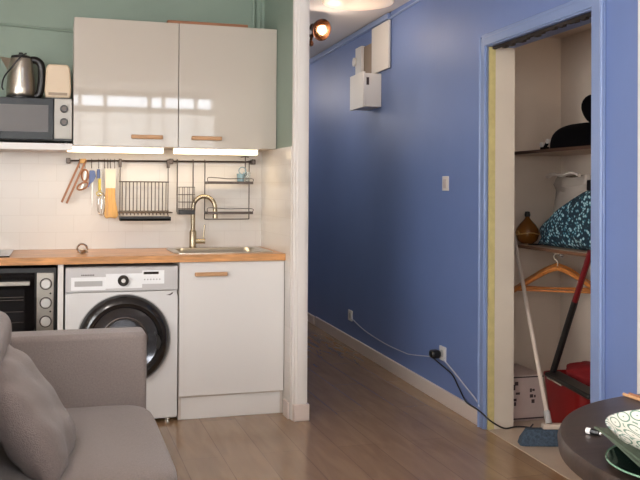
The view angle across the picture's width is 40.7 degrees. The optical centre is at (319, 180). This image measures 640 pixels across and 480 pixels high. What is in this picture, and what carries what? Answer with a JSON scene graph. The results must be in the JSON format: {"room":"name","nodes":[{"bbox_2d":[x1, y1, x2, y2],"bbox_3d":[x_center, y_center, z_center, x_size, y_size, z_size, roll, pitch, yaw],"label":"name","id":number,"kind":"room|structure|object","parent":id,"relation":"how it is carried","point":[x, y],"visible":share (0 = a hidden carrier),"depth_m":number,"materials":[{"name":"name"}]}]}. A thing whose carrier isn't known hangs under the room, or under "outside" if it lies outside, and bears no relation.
{"room":"studio apartment","nodes":[
{"label":"studio apartment","id":0,"kind":"room"},
{"bbox_2d":[0,0,261,329],"bbox_3d":[-1.941,0.042,5.005,3.453,2.515,0.108,1,-1,-17],"label":"wall","id":1,"kind":"structure","parent":0,"point":[33,185],"depth_m":5.16,"materials":[{"name":"white tile"}]},
{"bbox_2d":[0,22,72,32],"bbox_3d":[-2.260,-0.910,4.859,2.700,0.056,0.018,1,-1,-17],"label":"trim","id":2,"kind":"structure","parent":1,"relation":"attached to","point":[1,23],"depth_m":5.04,"materials":[{"name":"green paint"}]},
{"bbox_2d":[0,142,72,152],"bbox_3d":[-1.932,-0.190,4.764,1.084,0.037,0.361,1,-1,-17],"label":"wall shelf","id":3,"kind":"object","parent":1,"relation":"attached to","point":[4,146],"visible":0.96,"depth_m":4.71,"materials":[{"name":"white"}]},
{"bbox_2d":[0,97,72,143],"bbox_3d":[-1.641,-0.329,4.836,0.482,0.246,0.354,1,-1,-17],"label":"microwave","id":4,"kind":"object","parent":3,"relation":"on","point":[22,119],"visible":0.9,"depth_m":4.70,"materials":[{"name":"silver plastic"}]},
{"bbox_2d":[0,52,45,97],"bbox_3d":[-1.664,-0.585,4.827,0.162,0.263,0.205,0,-1,38],"label":"kettle","id":5,"kind":"object","parent":4,"relation":"on","point":[20,73],"visible":0.91,"depth_m":4.77,"materials":[{"name":"silver metal"}]},
{"bbox_2d":[45,64,71,98],"bbox_3d":[-1.484,-0.550,4.891,0.144,0.198,0.204,1,-1,-17],"label":"toaster","id":6,"kind":"object","parent":4,"relation":"on","point":[57,79],"visible":0.84,"depth_m":4.80,"materials":[{"name":"beige plastic"}]},
{"bbox_2d":[72,17,178,149],"bbox_3d":[-1.133,-0.547,5.007,0.576,0.709,0.385,1,-1,-17],"label":"upper cabinet","id":7,"kind":"object","parent":1,"relation":"attached to","point":[125,90],"visible":0.98,"depth_m":4.84,"materials":[{"name":"beige"}]},
{"bbox_2d":[67,145,163,153],"bbox_3d":[-1.150,-0.176,4.860,0.533,0.036,0.052,1,-1,-17],"label":"strip light","id":8,"kind":"object","parent":7,"relation":"attached to","point":[76,148],"visible":0.89,"depth_m":4.84,"materials":[{"name":"white plastic"}]},
{"bbox_2d":[66,158,255,164],"bbox_3d":[-0.948,-0.118,5.225,1.130,0.041,0.054,1,-1,-17],"label":"rail","id":9,"kind":"object","parent":1,"relation":"attached to","point":[252,161],"visible":0.94,"depth_m":5.21,"materials":[{"name":"grey metal"}]},
{"bbox_2d":[118,159,172,220],"bbox_3d":[-1.040,0.053,5.130,0.314,0.366,0.115,1,-1,-17],"label":"dish rack","id":10,"kind":"object","parent":9,"relation":"hanging from","point":[121,218],"visible":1,"depth_m":5.14,"materials":[{"name":"grey metal"}]},
{"bbox_2d":[119,216,170,220],"bbox_3d":[-1.039,0.224,5.122,0.294,0.024,0.100,1,-1,-17],"label":"drip tray","id":11,"kind":"object","parent":10,"relation":"on","point":[121,218],"depth_m":5.08,"materials":[{"name":"black plastic"}]},
{"bbox_2d":[176,159,194,214],"bbox_3d":[-0.809,0.036,5.208,0.104,0.334,0.085,1,-1,-17],"label":"utensil basket","id":12,"kind":"object","parent":9,"relation":"hanging from","point":[180,211],"visible":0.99,"depth_m":5.20,"materials":[{"name":"grey metal"}]},
{"bbox_2d":[177,209,194,214],"bbox_3d":[-0.809,0.188,5.202,0.098,0.029,0.076,1,-1,-17],"label":"tray","id":13,"kind":"object","parent":12,"relation":"on","point":[179,211],"depth_m":5.17,"materials":[{"name":"black plastic"}]},
{"bbox_2d":[204,160,253,219],"bbox_3d":[-0.556,0.055,5.267,0.288,0.367,0.120,1,-1,-17],"label":"wire shelf rack","id":14,"kind":"object","parent":9,"relation":"hanging from","point":[207,181],"visible":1,"depth_m":5.23,"materials":[{"name":"grey metal"}]},
{"bbox_2d":[237,174,244,181],"bbox_3d":[-0.486,-0.014,5.287,0.052,0.058,0.052,1,-1,-17],"label":"drinking glass","id":15,"kind":"object","parent":14,"relation":"on","point":[238,175],"visible":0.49,"depth_m":5.27,"materials":[{"name":"blue glass"}]},
{"bbox_2d":[244,172,250,181],"bbox_3d":[-0.446,-0.019,5.300,0.038,0.068,0.038,1,-1,-17],"label":"drinking glass","id":16,"kind":"object","parent":14,"relation":"on","point":[247,174],"visible":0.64,"depth_m":5.28,"materials":[{"name":"white"}]},
{"bbox_3d":[-1.306,-0.102,5.092,0.004,0.058,0.038,1,-1,-17],"label":"hook","id":17,"kind":"object","parent":9,"relation":"hanging from","visible":0},
{"bbox_2d":[96,169,101,195],"bbox_3d":[-1.298,0.011,5.078,0.037,0.159,0.009,1,-1,-17],"label":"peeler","id":18,"kind":"object","parent":17,"relation":"hanging from","point":[98,170],"visible":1,"depth_m":5.07,"materials":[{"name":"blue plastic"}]},
{"bbox_2d":[97,169,104,215],"bbox_3d":[-1.286,0.069,5.083,0.052,0.273,0.042,0,-1,2],"label":"whisk","id":19,"kind":"object","parent":17,"relation":"hanging from","point":[101,214],"visible":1,"depth_m":5.08,"materials":[{"name":"metal"}]},
{"bbox_3d":[-1.411,-0.102,5.060,0.004,0.058,0.038,1,-1,-17],"label":"hook","id":20,"kind":"object","parent":9,"relation":"hanging from","visible":0},
{"bbox_2d":[61,159,86,203],"bbox_3d":[-1.434,0.002,5.030,0.144,0.263,0.016,1,-1,-17],"label":"tongs","id":21,"kind":"object","parent":20,"relation":"hanging from","point":[83,161],"visible":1,"depth_m":5.03,"materials":[{"name":"brown wood"}]},
{"bbox_3d":[-1.344,-0.102,5.080,0.004,0.058,0.038,1,-1,-17],"label":"hook","id":22,"kind":"object","parent":9,"relation":"hanging from","visible":0},
{"bbox_2d":[87,170,95,204],"bbox_3d":[-1.341,0.041,5.064,0.050,0.205,0.013,1,-1,-17],"label":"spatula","id":23,"kind":"object","parent":22,"relation":"hanging from","point":[92,175],"visible":1,"depth_m":5.06,"materials":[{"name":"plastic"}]},
{"bbox_3d":[-1.256,-0.102,5.107,0.004,0.058,0.038,1,-1,-17],"label":"hook","id":24,"kind":"object","parent":9,"relation":"hanging from","visible":0},
{"bbox_2d":[104,169,117,217],"bbox_3d":[-1.232,0.077,5.097,0.080,0.289,0.012,1,-1,-17],"label":"cutting board","id":25,"kind":"object","parent":24,"relation":"hanging from","point":[110,206],"visible":1,"depth_m":5.09,"materials":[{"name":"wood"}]},
{"bbox_2d":[171,23,276,151],"bbox_3d":[-0.580,-0.542,5.176,0.576,0.709,0.385,1,-1,-17],"label":"upper cabinet","id":26,"kind":"object","parent":1,"relation":"attached to","point":[227,76],"visible":0.95,"depth_m":5.01,"materials":[{"name":"beige"}]},
{"bbox_2d":[166,20,247,27],"bbox_3d":[-0.685,-0.908,5.129,0.470,0.019,0.260,1,-1,-17],"label":"wooden board","id":27,"kind":"object","parent":26,"relation":"on","point":[168,21],"visible":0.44,"depth_m":5.00,"materials":[{"name":"brown wood"}]},
{"bbox_2d":[173,147,258,154],"bbox_3d":[-0.606,-0.171,5.026,0.495,0.036,0.052,1,-1,-17],"label":"strip light","id":28,"kind":"object","parent":26,"relation":"attached to","point":[177,150],"visible":1,"depth_m":5.00,"materials":[{"name":"white plastic"}]},
{"bbox_2d":[252,0,255,27],"bbox_3d":[-0.415,-0.994,5.422,0.018,0.415,0.018,0,-1,6],"label":"trim","id":29,"kind":"structure","parent":1,"relation":"attached to","point":[254,1],"depth_m":5.41,"materials":[{"name":"green paint"}]},
{"bbox_2d":[261,0,292,418],"bbox_3d":[-0.809,0.070,7.013,0.084,2.515,4.730,1,-1,-17],"label":"wall","id":30,"kind":"structure","parent":0,"point":[276,175],"depth_m":4.95,"materials":[{"name":"white tile"}]},
{"bbox_2d":[261,0,264,28],"bbox_3d":[-0.364,-0.694,5.435,0.020,1.015,0.020,1,-1,-17],"label":"trim","id":31,"kind":"structure","parent":30,"relation":"attached to","point":[262,1],"depth_m":5.43,"materials":[{"name":"green paint"}]},
{"bbox_2d":[283,399,288,418],"bbox_3d":[-0.188,1.263,4.781,0.011,0.090,0.102,1,-1,-17],"label":"baseboard","id":32,"kind":"structure","parent":30,"relation":"attached to","point":[285,402],"depth_m":4.76,"materials":[{"name":"beige wood"}]},
{"bbox_2d":[290,0,309,419],"bbox_3d":[-0.107,0.051,4.738,0.087,2.515,0.046,1,-1,-17],"label":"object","id":33,"kind":"structure","parent":30,"relation":"attached to","point":[301,8],"depth_m":4.72,"materials":[{"name":"white paint"}]},
{"bbox_2d":[292,403,308,421],"bbox_3d":[-0.107,1.263,4.717,0.088,0.090,0.052,1,-1,-17],"label":"baseboard","id":34,"kind":"structure","parent":30,"relation":"attached to","point":[300,412],"depth_m":4.69,"materials":[{"name":"beige wood"}]},
{"bbox_2d":[309,0,409,58],"bbox_3d":[-0.589,-1.258,4.022,5.600,0.080,11.000,1,-1,-17],"label":"ceiling","id":35,"kind":"structure","parent":0,"point":[343,23],"depth_m":6.33,"materials":[{"name":"grey paint"}]},
{"bbox_2d":[309,19,330,46],"bbox_3d":[-0.052,-1.066,6.115,0.244,0.252,0.150,0,-1,25],"label":"ceiling spotlight","id":36,"kind":"object","parent":35,"relation":"attached to","point":[321,29],"visible":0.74,"depth_m":6.08,"materials":[{"name":"brown metal"}]},
{"bbox_2d":[321,0,394,10],"bbox_3d":[0.249,-1.169,5.657,0.480,0.052,0.480,1,-1,-17],"label":"ceiling light","id":37,"kind":"object","parent":35,"relation":"attached to","point":[357,5],"visible":1,"depth_m":5.63,"materials":[{"name":"white paint"}]},
{"bbox_2d":[155,322,582,479],"bbox_3d":[-0.606,1.325,3.995,5.600,0.064,11.000,1,-1,-17],"label":"floor","id":38,"kind":"structure","parent":0,"point":[366,422],"depth_m":4.34,"materials":[{"name":"brown wood"}]},
{"bbox_2d":[57,265,63,329],"bbox_3d":[-1.442,0.869,4.783,0.028,0.860,0.588,1,-1,-17],"label":"end panel","id":39,"kind":"object","parent":38,"relation":"on","point":[60,267],"visible":0.24,"depth_m":4.50,"materials":[{"name":"white wood"}]},
{"bbox_2d":[0,311,176,479],"bbox_3d":[-0.890,0.858,2.383,1.025,0.840,2.175,1,-1,-17],"label":"sofa","id":40,"kind":"object","parent":38,"relation":"on","point":[98,375],"visible":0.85,"depth_m":3.29,"materials":[{"name":"grey fabric"}]},
{"bbox_2d":[0,311,11,365],"bbox_3d":[-1.135,0.676,2.751,0.262,0.471,0.910,1,-1,-17],"label":"cushion","id":41,"kind":"object","parent":40,"relation":"on","point":[5,322],"depth_m":2.80,"materials":[{"name":"grey fabric"}]},
{"bbox_2d":[0,344,75,479],"bbox_3d":[-0.898,0.700,2.625,0.290,0.364,0.430,0,-1,-9],"label":"cushion","id":42,"kind":"object","parent":40,"relation":"on","point":[38,434],"visible":0.98,"depth_m":2.47,"materials":[{"name":"grey fabric"}]},
{"bbox_2d":[0,405,176,479],"bbox_3d":[-0.920,0.918,2.846,0.810,0.156,0.936,1,-1,-17],"label":"seat cushion","id":43,"kind":"object","parent":40,"relation":"on","point":[113,442],"depth_m":2.72,"materials":[{"name":"grey fabric"}]},
{"bbox_2d":[64,263,177,419],"bbox_3d":[-1.129,0.882,4.842,0.586,0.842,0.622,1,-1,-17],"label":"washing machine","id":44,"kind":"object","parent":38,"relation":"on","point":[143,295],"visible":0.66,"depth_m":4.61,"materials":[{"name":"white metal"}]},
{"bbox_2d":[172,260,283,419],"bbox_3d":[-0.566,0.877,5.037,0.588,0.860,0.614,1,-1,-17],"label":"base cabinet","id":45,"kind":"object","parent":38,"relation":"on","point":[230,333],"visible":0.97,"depth_m":4.77,"materials":[{"name":"beige wood"}]},
{"bbox_2d":[514,364,543,421],"bbox_3d":[1.079,1.189,4.861,0.242,0.248,0.320,1,-1,-17],"label":"cardboard box","id":46,"kind":"object","parent":38,"relation":"on","point":[528,403],"visible":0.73,"depth_m":4.72,"materials":[{"name":"grey cardboard"}]},
{"bbox_2d":[514,228,560,446],"bbox_3d":[1.141,0.737,4.682,0.300,1.144,0.881,0,-1,0],"label":"broom","id":47,"kind":"object","parent":38,"relation":"on","point":[545,435],"visible":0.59,"depth_m":4.29,"materials":[{"name":"beige plastic"}]},
{"bbox_2d":[544,369,589,422],"bbox_3d":[1.404,1.171,4.529,0.350,0.280,0.408,1,-1,-17],"label":"bucket","id":48,"kind":"object","parent":38,"relation":"on","point":[562,401],"visible":0.13,"depth_m":4.50,"materials":[{"name":"red plastic"}]},
{"bbox_2d":[545,250,590,399],"bbox_3d":[1.270,0.691,4.296,0.129,0.698,0.412,1,-1,-17],"label":"mop","id":49,"kind":"object","parent":48,"relation":"on","point":[557,377],"visible":0.84,"depth_m":4.33,"materials":[{"name":"black plastic"}]},
{"bbox_2d":[566,361,589,385],"bbox_3d":[1.392,1.016,4.538,0.235,0.122,0.279,1,-1,-17],"label":"cleaning cloth","id":50,"kind":"object","parent":48,"relation":"on","point":[579,371],"visible":0.38,"depth_m":4.46,"materials":[{"name":"red fabric"}]},
{"bbox_2d":[557,394,639,479],"bbox_3d":[0.994,0.907,1.713,1.012,0.750,1.012,1,-1,-17],"label":"dining table","id":51,"kind":"object","parent":38,"relation":"on","point":[584,453],"visible":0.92,"depth_m":1.76,"materials":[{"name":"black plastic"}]},
{"bbox_2d":[585,427,602,436],"bbox_3d":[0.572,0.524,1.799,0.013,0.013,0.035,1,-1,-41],"label":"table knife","id":52,"kind":"object","parent":51,"relation":"on","point":[591,431],"visible":0.85,"depth_m":1.80,"materials":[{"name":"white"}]},
{"bbox_2d":[605,445,639,477],"bbox_3d":[0.660,0.519,1.565,0.272,0.018,0.272,1,-1,-17],"label":"plate","id":53,"kind":"object","parent":51,"relation":"on","point":[614,455],"visible":0.73,"depth_m":1.59,"materials":[{"name":"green ceramic"}]},
{"bbox_2d":[594,426,639,466],"bbox_3d":[0.638,0.504,1.635,0.149,0.015,0.249,0,-1,-3],"label":"napkin","id":54,"kind":"object","parent":53,"relation":"on","point":[633,453],"visible":0.48,"depth_m":1.62,"materials":[{"name":"green fabric"}]},
{"bbox_2d":[605,409,639,449],"bbox_3d":[0.661,0.473,1.566,0.273,0.048,0.273,1,-1,-17],"label":"bowl","id":55,"kind":"object","parent":54,"relation":"on","point":[625,425],"visible":1,"depth_m":1.64,"materials":[{"name":"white ceramic"}]},
{"bbox_2d":[622,393,639,400],"bbox_3d":[0.795,0.529,2.030,0.008,0.008,0.240,1,-1,-20],"label":"chopstick","id":56,"kind":"object","parent":51,"relation":"on","point":[623,394],"visible":1,"depth_m":2.11,"materials":[{"name":"brown wood"}]},
{"bbox_2d":[605,0,637,398],"bbox_3d":[1.254,0.046,3.462,0.145,2.515,0.325,1,-1,-15],"label":"wall pier","id":57,"kind":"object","parent":38,"relation":"on","point":[621,214],"visible":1,"depth_m":3.41,"materials":[{"name":"blue paint"}]},
{"bbox_3d":[-2.433,0.860,4.480,0.780,0.860,0.588,1,-1,-17],"label":"base unit","id":58,"kind":"object","parent":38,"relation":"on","visible":0},
{"bbox_2d":[0,247,285,265],"bbox_3d":[-1.542,0.418,4.747,2.633,0.038,0.611,1,-1,-17],"label":"countertop","id":59,"kind":"structure","parent":58,"relation":"on","point":[119,255],"depth_m":4.68,"materials":[{"name":"brown wood"}]},
{"bbox_2d":[0,249,13,256],"bbox_3d":[-1.952,0.391,4.617,0.572,0.008,0.500,1,-1,-17],"label":"cooktop","id":60,"kind":"object","parent":59,"relation":"in","point":[3,253],"visible":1,"depth_m":4.70,"materials":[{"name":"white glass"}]},
{"bbox_2d":[0,265,55,331],"bbox_3d":[-1.750,0.754,4.659,0.619,0.605,0.610,1,-1,-17],"label":"oven","id":61,"kind":"object","parent":59,"relation":"attached to","point":[27,292],"visible":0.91,"depth_m":4.46,"materials":[{"name":"black metal"}]},
{"bbox_2d":[76,243,87,253],"bbox_3d":[-1.304,0.370,4.731,0.046,0.058,0.054,0,-1,35],"label":"strainer","id":62,"kind":"object","parent":59,"relation":"on","point":[81,251],"visible":1,"depth_m":4.72,"materials":[{"name":"silver metal"}]},
{"bbox_2d":[189,194,217,247],"bbox_3d":[-0.705,0.245,5.208,0.177,0.328,0.054,0,-1,-4],"label":"tap","id":63,"kind":"object","parent":59,"relation":"on","point":[193,241],"visible":0.98,"depth_m":5.19,"materials":[{"name":"gold metal"}]},
{"bbox_2d":[166,247,272,253],"bbox_3d":[-0.592,0.480,5.036,0.570,0.160,0.430,1,-1,-17],"label":"sink","id":64,"kind":"object","parent":59,"relation":"in","point":[179,250],"visible":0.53,"depth_m":5.16,"materials":[{"name":"metal"}]},
{"bbox_2d":[308,0,590,407],"bbox_3d":[0.408,0.074,6.665,0.145,2.515,6.300,1,-1,-15],"label":"wall","id":65,"kind":"structure","parent":0,"point":[387,246],"depth_m":5.68,"materials":[{"name":"blue paint"}]},
{"bbox_2d":[308,313,314,324],"bbox_3d":[-0.237,1.310,8.743,0.020,0.078,1.430,1,-1,-15],"label":"baseboard","id":66,"kind":"structure","parent":65,"relation":"attached to","point":[311,318],"depth_m":8.11,"materials":[{"name":"beige"}]},
{"bbox_2d":[309,13,390,64],"bbox_3d":[0.039,-1.145,7.762,0.030,0.040,3.510,1,-1,-15],"label":"trim","id":67,"kind":"structure","parent":65,"relation":"attached to","point":[382,19],"depth_m":6.90,"materials":[{"name":"blue"}]},
{"bbox_2d":[348,309,352,320],"bbox_3d":[0.244,1.083,6.943,0.012,0.084,0.096,1,-1,-15],"label":"wall socket","id":68,"kind":"object","parent":65,"relation":"attached to","point":[350,313],"visible":1,"depth_m":6.92,"materials":[{"name":"white plastic"}]},
{"bbox_2d":[352,46,364,74],"bbox_3d":[0.301,-0.929,6.738,0.046,0.220,0.191,1,-1,-17],"label":"thermostat","id":69,"kind":"object","parent":65,"relation":"attached to","point":[358,61],"visible":0.75,"depth_m":6.69,"materials":[{"name":"white paint"}]},
{"bbox_2d":[350,71,380,110],"bbox_3d":[0.337,-0.658,6.394,0.142,0.258,0.330,1,-1,-15],"label":"junction box","id":70,"kind":"object","parent":65,"relation":"attached to","point":[365,88],"visible":1,"depth_m":6.25,"materials":[{"name":"white paint"}]},
{"bbox_2d":[364,20,390,72],"bbox_3d":[0.414,-0.960,6.349,0.022,0.340,0.600,1,-1,-15],"label":"wall panel","id":71,"kind":"object","parent":65,"relation":"attached to","point":[377,53],"visible":0.83,"depth_m":6.25,"materials":[{"name":"white paint"}]},
{"bbox_2d":[351,318,429,356],"bbox_3d":[0.479,1.109,6.041,0.011,0.094,1.796,1,-1,-15],"label":"cable","id":72,"kind":"object","parent":65,"relation":"attached to","point":[351,318],"visible":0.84,"depth_m":6.03,"materials":[{"name":"grey plastic"}]},
{"bbox_2d":[315,317,476,424],"bbox_3d":[0.407,1.285,6.307,0.018,0.085,3.490,1,-1,-15],"label":"baseboard","id":73,"kind":"structure","parent":65,"relation":"attached to","point":[441,395],"depth_m":5.67,"materials":[{"name":"beige wood"}]},
{"bbox_2d":[390,0,420,18],"bbox_3d":[0.862,-1.164,4.675,0.014,0.027,2.880,1,-1,-15],"label":"trim","id":74,"kind":"structure","parent":65,"relation":"attached to","point":[416,1],"depth_m":5.76,"materials":[{"name":"blue paint"}]},
{"bbox_2d":[439,345,445,360],"bbox_3d":[0.727,1.023,5.114,0.012,0.084,0.085,1,-1,-15],"label":"wall socket","id":75,"kind":"object","parent":65,"relation":"attached to","point":[442,349],"visible":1,"depth_m":5.10,"materials":[{"name":"white plastic"}]},
{"bbox_2d":[443,360,479,406],"bbox_3d":[0.794,1.128,4.833,0.021,0.157,0.503,1,-1,-14],"label":"cable","id":76,"kind":"object","parent":75,"relation":"attached to","point":[443,360],"visible":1,"depth_m":4.84,"materials":[{"name":"grey plastic"}]},
{"bbox_2d":[429,349,533,428],"bbox_3d":[0.923,1.157,4.794,0.325,0.308,0.853,1,-1,-17],"label":"power cord","id":77,"kind":"object","parent":75,"relation":"attached to","point":[435,354],"visible":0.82,"depth_m":4.90,"materials":[{"name":"black plastic"}]},
{"bbox_2d":[442,176,448,190],"bbox_3d":[0.740,0.016,5.099,0.012,0.086,0.086,1,-1,-15],"label":"light switch","id":78,"kind":"object","parent":65,"relation":"attached to","point":[445,179],"visible":1,"depth_m":5.08,"materials":[{"name":"beige plastic"}]},
{"bbox_2d":[487,47,495,429],"bbox_3d":[0.905,0.303,4.557,0.034,2.020,0.015,1,-1,-17],"label":"trim","id":79,"kind":"structure","parent":65,"relation":"attached to","point":[492,52],"depth_m":4.55,"materials":[{"name":"yellow paint"}]},
{"bbox_2d":[494,48,514,428],"bbox_3d":[0.976,0.303,4.577,0.112,2.020,0.012,1,-1,-15],"label":"door","id":80,"kind":"structure","parent":65,"relation":"attached to","point":[505,57],"depth_m":4.57,"materials":[{"name":"beige paint"}]},
{"bbox_2d":[477,0,605,429],"bbox_3d":[1.006,0.261,4.069,0.020,2.094,1.155,1,-1,-15],"label":"door frame","id":81,"kind":"structure","parent":65,"relation":"in","point":[573,8],"depth_m":3.64,"materials":[{"name":"blue"}]},
{"bbox_2d":[493,12,590,48],"bbox_3d":[1.042,-0.698,4.089,0.018,0.028,0.963,1,-1,-15],"label":"trim","id":82,"kind":"structure","parent":65,"relation":"attached to","point":[522,39],"depth_m":4.06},
{"bbox_2d":[514,38,560,396],"bbox_3d":[1.210,0.064,5.273,0.695,2.515,0.080,1,-1,-15],"label":"wall","id":83,"kind":"structure","parent":0,"point":[537,63],"depth_m":5.26,"materials":[{"name":"paint"}]},
{"bbox_2d":[547,23,590,37],"bbox_3d":[1.479,-0.908,4.132,0.615,0.040,2.280,1,-1,-15],"label":"ceiling","id":84,"kind":"structure","parent":0,"point":[587,26],"depth_m":5.08,"materials":[{"name":"paint"}]},
{"bbox_2d":[560,29,590,369],"bbox_3d":[1.819,0.057,4.172,0.080,2.515,2.360,1,-1,-15],"label":"wall","id":85,"kind":"structure","parent":0,"point":[576,48],"depth_m":5.14,"materials":[{"name":"paint"}]},
{"bbox_2d":[517,243,586,256],"bbox_3d":[1.588,0.377,4.159,0.364,0.018,2.258,1,-1,-15],"label":"closet shelf","id":86,"kind":"object","parent":85,"relation":"attached to","point":[576,252],"visible":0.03,"depth_m":4.73,"materials":[{"name":"brown wood"}]},
{"bbox_2d":[515,211,539,243],"bbox_3d":[1.233,0.279,5.168,0.174,0.193,0.153,1,-1,-17],"label":"bottle","id":87,"kind":"object","parent":86,"relation":"on","point":[527,232],"visible":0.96,"depth_m":5.12,"materials":[{"name":"brown glass"}]},
{"bbox_2d":[528,180,590,250],"bbox_3d":[1.377,0.184,4.630,0.184,0.374,0.874,1,-1,-17],"label":"fabric bag","id":88,"kind":"object","parent":86,"relation":"on","point":[569,226],"visible":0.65,"depth_m":4.54,"materials":[{"name":"teal fabric"}]},
{"bbox_2d":[546,171,590,212],"bbox_3d":[1.466,0.160,4.974,0.188,0.428,0.401,1,-1,-17],"label":"plastic bag","id":89,"kind":"object","parent":86,"relation":"on","point":[567,187],"visible":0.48,"depth_m":4.93,"materials":[{"name":"beige plastic"}]},
{"bbox_3d":[1.351,0.414,4.893,0.157,0.016,0.302,1,-1,-17],"label":"rod","id":90,"kind":"object","parent":86,"relation":"attached to","visible":0},
{"bbox_2d":[514,253,590,293],"bbox_3d":[1.327,0.522,4.824,0.503,0.235,0.042,0,-1,17],"label":"hanger","id":91,"kind":"object","parent":90,"relation":"hanging from","point":[544,272],"visible":0.79,"depth_m":4.82,"materials":[{"name":"orange wood"}]},
{"bbox_2d":[514,254,590,291],"bbox_3d":[1.361,0.522,4.952,0.503,0.235,0.043,0,-1,29],"label":"hanger","id":92,"kind":"object","parent":90,"relation":"hanging from","point":[553,254],"visible":0.2,"depth_m":4.96,"materials":[{"name":"orange wood"}]},
{"bbox_2d":[514,253,590,291],"bbox_3d":[1.346,0.513,4.891,0.503,0.235,0.042,0,-1,0],"label":"hanger","id":93,"kind":"object","parent":90,"relation":"hanging from","point":[554,264],"visible":0.48,"depth_m":4.88,"materials":[{"name":"orange wood"}]},
{"bbox_2d":[515,145,590,155],"bbox_3d":[1.591,-0.170,4.165,0.364,0.018,2.258,1,-1,-15],"label":"closet shelf","id":94,"kind":"object","parent":85,"relation":"attached to","point":[577,150],"visible":0.43,"depth_m":4.79,"materials":[{"name":"brown wood"}]},
{"bbox_2d":[540,139,550,148],"bbox_3d":[1.308,-0.206,4.988,0.037,0.064,0.114,0,-1,-8],"label":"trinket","id":95,"kind":"object","parent":94,"relation":"on","point":[543,145],"visible":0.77,"depth_m":4.99,"materials":[{"name":"white fabric"}]},
{"bbox_2d":[550,122,590,148],"bbox_3d":[1.447,-0.245,4.712,0.340,0.140,0.490,1,-1,-17],"label":"hat","id":96,"kind":"object","parent":94,"relation":"on","point":[579,134],"visible":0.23,"depth_m":4.61,"materials":[{"name":"black fabric"}]},
{"bbox_2d":[581,95,590,122],"bbox_3d":[1.496,-0.378,4.628,0.180,0.180,0.164,1,-1,-17],"label":"hat","id":97,"kind":"object","parent":96,"relation":"on","point":[586,103],"visible":0.3,"depth_m":4.60,"materials":[{"name":"black fabric"}]},
{"bbox_3d":[-1.380,-0.102,5.069,0.004,0.058,0.038,1,-1,-17],"label":"hook","id":98,"kind":"object","parent":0,"visible":0},
{"bbox_2d":[76,169,88,190],"bbox_3d":[-1.388,-0.004,5.050,0.072,0.134,0.016,1,-1,-17],"label":"scissors","id":99,"kind":"object","parent":98,"relation":"hanging from","point":[85,170],"visible":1,"depth_m":5.05,"materials":[{"name":"brown metal"}]},
{"bbox_3d":[1.865,0.026,1.149,0.310,2.515,4.292,1,-1,-17],"label":"wall","id":100,"kind":"structure","parent":0,"visible":0},
{"bbox_2d":[637,0,639,393],"bbox_3d":[1.297,0.044,3.261,0.168,2.515,0.091,1,-1,-17],"label":"trim","id":101,"kind":"structure","parent":100,"relation":"attached to","point":[638,218],"depth_m":3.27,"materials":[{"name":"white paint"}]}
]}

